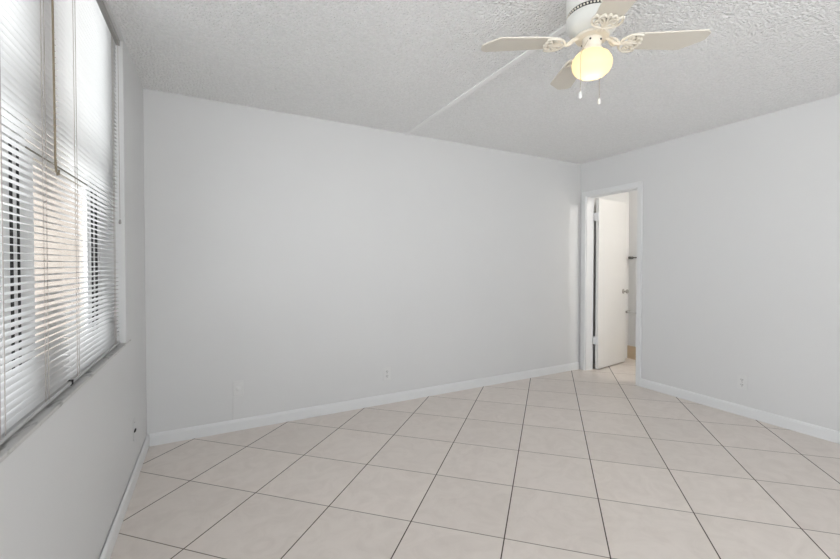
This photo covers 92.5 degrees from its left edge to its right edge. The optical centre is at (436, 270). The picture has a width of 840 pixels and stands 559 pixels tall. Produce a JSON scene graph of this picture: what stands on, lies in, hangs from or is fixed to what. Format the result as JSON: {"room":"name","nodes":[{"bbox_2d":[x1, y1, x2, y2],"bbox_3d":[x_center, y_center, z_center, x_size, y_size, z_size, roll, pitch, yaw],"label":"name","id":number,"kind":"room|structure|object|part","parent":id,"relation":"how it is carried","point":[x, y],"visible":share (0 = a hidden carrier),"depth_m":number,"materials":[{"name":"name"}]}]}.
{"room":"empty bedroom","nodes":[
{"label":"empty bedroom","id":0,"kind":"room"},
{"bbox_2d":[0,0,146,558],"bbox_3d":[-0.823,0.026,0.471,0.165,2.450,5.123,0,1,-29],"label":"wall","id":1,"kind":"structure","parent":0,"point":[63,488],"depth_m":1.71,"materials":[{"name":"paint"}]},
{"bbox_2d":[0,98,16,381],"bbox_3d":[-0.888,-0.378,0.472,0.072,1.591,1.589,0,1,-29],"label":"window","id":2,"kind":"structure","parent":1,"relation":"in","point":[6,248],"depth_m":1.14,"materials":[{"name":"brown metal"}]},
{"bbox_3d":[-0.872,0.009,0.496,0.014,0.756,1.404,0,1,-29],"label":"sash","id":3,"kind":"part","parent":2,"relation":"part of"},
{"bbox_2d":[13,109,100,372],"bbox_3d":[-1.522,-0.397,1.611,0.072,1.591,1.014,0,1,-29],"label":"window","id":4,"kind":"structure","parent":1,"relation":"in","point":[21,249],"depth_m":1.30,"materials":[{"name":"brown metal"}]},
{"bbox_2d":[0,0,71,444],"bbox_3d":[-0.835,-0.383,0.609,0.046,1.583,1.736,0,1,-29],"label":"blind","id":5,"kind":"object","parent":4,"relation":"attached to","point":[28,42],"visible":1,"depth_m":1.10,"materials":[{"name":"white plastic"}]},
{"bbox_3d":[-0.994,-0.383,0.905,0.002,1.540,0.003,0,1,-29],"label":"ladder cord","id":6,"kind":"part","parent":5,"relation":"part of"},
{"bbox_3d":[-1.006,-0.383,0.927,0.002,1.540,0.003,0,1,-29],"label":"ladder cord","id":7,"kind":"part","parent":5,"relation":"part of","materials":[{"name":"white fabric"}]},
{"bbox_3d":[-0.844,0.399,0.616,0.027,0.013,1.736,0,1,-29],"label":"rail","id":8,"kind":"part","parent":5,"relation":"part of","materials":[{"name":"white plastic"}]},
{"bbox_3d":[-1.133,-0.387,1.154,0.002,1.540,0.003,0,1,-29],"label":"ladder cord","id":9,"kind":"part","parent":5,"relation":"part of","materials":[{"name":"white fabric"}]},
{"bbox_3d":[-1.145,-0.387,1.176,0.002,1.540,0.003,0,1,-29],"label":"ladder cord","id":10,"kind":"part","parent":5,"relation":"part of","materials":[{"name":"white fabric"}]},
{"bbox_3d":[-1.499,-0.401,1.565,0.056,0.028,0.750,0,1,-29],"label":"meeting rail","id":11,"kind":"part","parent":4,"relation":"part of","materials":[{"name":"brown metal"}]},
{"bbox_3d":[-1.477,-0.009,1.584,0.014,0.756,0.750,0,1,-29],"label":"sash","id":12,"kind":"part","parent":4,"relation":"part of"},
{"bbox_2d":[53,0,120,384],"bbox_3d":[-1.448,-0.402,1.710,0.044,1.583,0.908,0,1,-29],"label":"blind","id":13,"kind":"object","parent":4,"relation":"attached to","point":[88,37],"visible":0.98,"depth_m":1.61,"materials":[{"name":"white plastic"}]},
{"bbox_3d":[-1.284,-0.391,1.425,0.002,1.540,0.003,0,1,-29],"label":"ladder cord","id":14,"kind":"part","parent":13,"relation":"part of","materials":[{"name":"white fabric"}]},
{"bbox_3d":[-1.296,-0.392,1.447,0.002,1.540,0.003,0,1,-29],"label":"ladder cord","id":15,"kind":"part","parent":13,"relation":"part of","materials":[{"name":"white fabric"}]},
{"bbox_3d":[-1.466,0.380,1.736,0.027,0.013,0.808,0,1,-29],"label":"rail","id":16,"kind":"part","parent":13,"relation":"part of","materials":[{"name":"white plastic"}]},
{"bbox_3d":[-1.590,-0.400,1.975,0.002,1.540,0.003,0,1,-29],"label":"ladder cord","id":17,"kind":"part","parent":13,"relation":"part of","materials":[{"name":"white fabric"}]},
{"bbox_3d":[-1.602,-0.401,1.997,0.002,1.540,0.003,0,1,-29],"label":"ladder cord","id":18,"kind":"part","parent":13,"relation":"part of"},
{"bbox_3d":[-1.622,-0.720,2.050,0.003,0.910,0.002,0,1,-29],"label":"lift cord","id":19,"kind":"part","parent":13,"relation":"part of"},
{"bbox_2d":[0,339,130,462],"bbox_3d":[-1.115,0.412,0.983,0.187,0.013,2.810,0,1,-29],"label":"window sill","id":20,"kind":"structure","parent":1,"relation":"attached to","point":[7,447],"depth_m":1.17,"materials":[{"name":"stone"}]},
{"bbox_2d":[99,434,148,558],"bbox_3d":[-1.145,1.196,1.254,0.010,0.085,3.469,0,1,-29],"label":"baseboard","id":21,"kind":"structure","parent":1,"relation":"attached to","point":[109,545],"depth_m":2.00,"materials":[{"name":"white paint"}]},
{"bbox_2d":[133,417,135,440],"bbox_3d":[-1.750,0.921,2.330,0.009,0.116,0.072,0,1,-29],"label":"wall outlet","id":22,"kind":"object","parent":1,"relation":"attached to","point":[134,420],"visible":1,"depth_m":2.32,"materials":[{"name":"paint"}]},
{"bbox_2d":[143,88,580,434],"bbox_3d":[-0.188,-0.026,3.824,4.535,2.450,0.120,0,1,-29],"label":"wall","id":23,"kind":"structure","parent":0,"point":[298,259],"depth_m":3.38,"materials":[{"name":"paint"}]},
{"bbox_2d":[233,380,243,419],"bbox_3d":[-1.498,0.979,3.032,0.073,0.290,0.018,0,1,-29],"label":"cable jack plate","id":24,"kind":"object","parent":23,"relation":"attached to","point":[237,385],"visible":1,"depth_m":3.03,"materials":[{"name":"white plastic"}]},
{"bbox_3d":[-1.501,0.892,3.036,0.072,0.116,0.006,0,1,-29],"label":"plate","id":25,"kind":"part","parent":24,"relation":"part of","materials":[{"name":"white plastic"}]},
{"bbox_2d":[149,362,578,446],"bbox_3d":[-0.138,1.157,3.793,4.215,0.085,0.012,0,1,-29],"label":"baseboard","id":26,"kind":"structure","parent":23,"relation":"attached to","point":[182,434],"depth_m":3.39,"materials":[{"name":"white paint"}]},
{"bbox_2d":[383,367,390,380],"bbox_3d":[-0.450,0.934,3.620,0.072,0.116,0.009,0,1,-29],"label":"wall outlet","id":27,"kind":"object","parent":23,"relation":"attached to","point":[386,371],"visible":1,"depth_m":3.62,"materials":[{"name":"white plastic"}]},
{"bbox_2d":[108,0,839,163],"bbox_3d":[1.502,-1.277,1.779,5.548,0.120,5.425,0,1,-29],"label":"ceiling","id":28,"kind":"structure","parent":0,"point":[389,65],"depth_m":2.41,"materials":[{"name":"white paint"}]},
{"bbox_2d":[405,24,565,134],"bbox_3d":[0.236,-1.229,2.747,0.036,0.008,2.137,0,1,-29],"label":"cable raceway","id":29,"kind":"object","parent":28,"relation":"attached to","point":[562,29],"visible":0.6,"depth_m":2.60,"materials":[{"name":"white plastic"}]},
{"bbox_2d":[481,0,710,104],"bbox_3d":[0.666,-0.964,1.740,0.702,0.507,0.718,-1,1,-40],"label":"ceiling fan","id":30,"kind":"object","parent":28,"relation":"hanging from","point":[589,23],"visible":1,"depth_m":1.70,"materials":[{"name":"metal"}]},
{"bbox_3d":[0.358,-0.987,1.753,0.324,0.006,0.132,0,6,3],"label":"blade","id":31,"kind":"part","parent":30,"relation":"part of","materials":[{"name":"laminate"}]},
{"bbox_3d":[0.537,-0.990,1.742,0.152,0.043,0.127,0,6,3],"label":"blade arm","id":32,"kind":"part","parent":30,"relation":"part of","materials":[{"name":"white metal"}]},
{"bbox_3d":[0.666,-0.991,2.047,0.132,0.006,0.324,-5,1,0],"label":"blade","id":33,"kind":"part","parent":30,"relation":"part of","materials":[{"name":"laminate"}]},
{"bbox_3d":[0.668,-0.992,1.867,0.127,0.043,0.152,-5,1,0],"label":"blade arm","id":34,"kind":"part","parent":30,"relation":"part of","materials":[{"name":"white metal"}]},
{"bbox_3d":[0.670,-1.096,1.733,0.213,0.008,0.213,0,1,-29],"label":"bead trim","id":35,"kind":"part","parent":30,"relation":"part of","materials":[{"name":"metal"}]},
{"bbox_3d":[0.618,-0.858,1.685,0.003,0.241,0.069,1,1,45],"label":"pull chain","id":36,"kind":"part","parent":30,"relation":"part of","materials":[{"name":"metal"}]},
{"bbox_3d":[0.669,-0.887,1.737,0.167,0.110,0.167,0,1,-29],"label":"lamp globe","id":37,"kind":"part","parent":30,"relation":"part of","materials":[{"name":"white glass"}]},
{"bbox_3d":[0.667,-0.988,1.603,0.127,0.043,0.152,5,1,1],"label":"blade arm","id":38,"kind":"part","parent":30,"relation":"part of","materials":[{"name":"white metal"}]},
{"bbox_3d":[0.662,-0.981,1.423,0.132,0.006,0.324,5,1,1],"label":"blade","id":39,"kind":"part","parent":30,"relation":"part of","materials":[{"name":"laminate"}]},
{"bbox_3d":[0.802,-0.990,1.731,0.152,0.043,0.127,0,-4,2],"label":"blade arm","id":40,"kind":"part","parent":30,"relation":"part of","materials":[{"name":"white metal"}]},
{"bbox_3d":[0.982,-0.986,1.725,0.324,0.006,0.132,0,-4,2],"label":"blade","id":41,"kind":"part","parent":30,"relation":"part of","materials":[{"name":"laminate"}]},
{"bbox_2d":[110,358,839,558],"bbox_3d":[1.499,1.293,1.820,5.548,0.120,5.425,0,1,-29],"label":"floor","id":42,"kind":"structure","parent":0,"point":[594,463],"depth_m":2.30,"materials":[{"name":"tile"}]},
{"bbox_2d":[593,192,628,363],"bbox_3d":[2.151,-0.045,5.207,0.898,2.450,0.100,0,1,-29],"label":"wall","id":43,"kind":"structure","parent":0,"point":[622,197],"depth_m":5.31,"materials":[{"name":"paint"}]},
{"bbox_2d":[628,191,636,346],"bbox_3d":[3.281,-0.028,4.202,0.100,2.450,2.955,0,1,-29],"label":"wall","id":44,"kind":"structure","parent":0,"point":[632,282],"depth_m":5.33,"materials":[{"name":"paint"}]},
{"bbox_2d":[627,345,635,359],"bbox_3d":[3.254,1.113,4.149,0.014,0.170,2.855,0,1,-29],"label":"baseboard","id":45,"kind":"structure","parent":44,"relation":"attached to","point":[631,350],"depth_m":5.34,"materials":[{"name":"beige wood"}]},
{"bbox_2d":[580,94,839,430],"bbox_3d":[3.016,-0.003,2.606,0.120,2.450,5.123,0,1,-29],"label":"wall","id":46,"kind":"structure","parent":0,"point":[741,236],"depth_m":3.32,"materials":[{"name":"paint"}]},
{"bbox_2d":[593,198,628,368],"bbox_3d":[2.145,0.159,4.956,0.656,2.026,0.172,-1,1,-37],"label":"door","id":47,"kind":"structure","parent":46,"relation":"in","point":[610,216],"depth_m":4.92,"materials":[{"name":"paint"}]},
{"bbox_2d":[581,181,642,386],"bbox_3d":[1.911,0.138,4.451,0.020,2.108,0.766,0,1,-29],"label":"trim","id":48,"kind":"structure","parent":46,"relation":"attached to","point":[639,185],"depth_m":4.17,"materials":[{"name":"white paint"}]},
{"bbox_2d":[640,378,839,443],"bbox_3d":[3.150,1.186,2.244,0.014,0.085,4.325,0,1,-29],"label":"baseboard","id":49,"kind":"structure","parent":46,"relation":"attached to","point":[813,430],"depth_m":3.29,"materials":[{"name":"white paint"}]},
{"bbox_2d":[737,375,746,389],"bbox_3d":[2.539,0.933,3.342,0.009,0.116,0.072,0,1,-29],"label":"wall outlet","id":50,"kind":"object","parent":46,"relation":"attached to","point":[741,380],"visible":1,"depth_m":3.34,"materials":[{"name":"white plastic"}]},
{"label":"outside","id":51,"kind":"structure","parent":0,"visible":0},
{"bbox_2d":[25,32,84,355],"bbox_3d":[-5.402,-0.124,4.260,4.100,8.620,0.500,0,1,-29],"label":"building wing","id":52,"kind":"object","parent":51,"point":[37,216],"visible":0.02,"depth_m":4.65,"materials":[{"name":"pink paint"}]}
]}

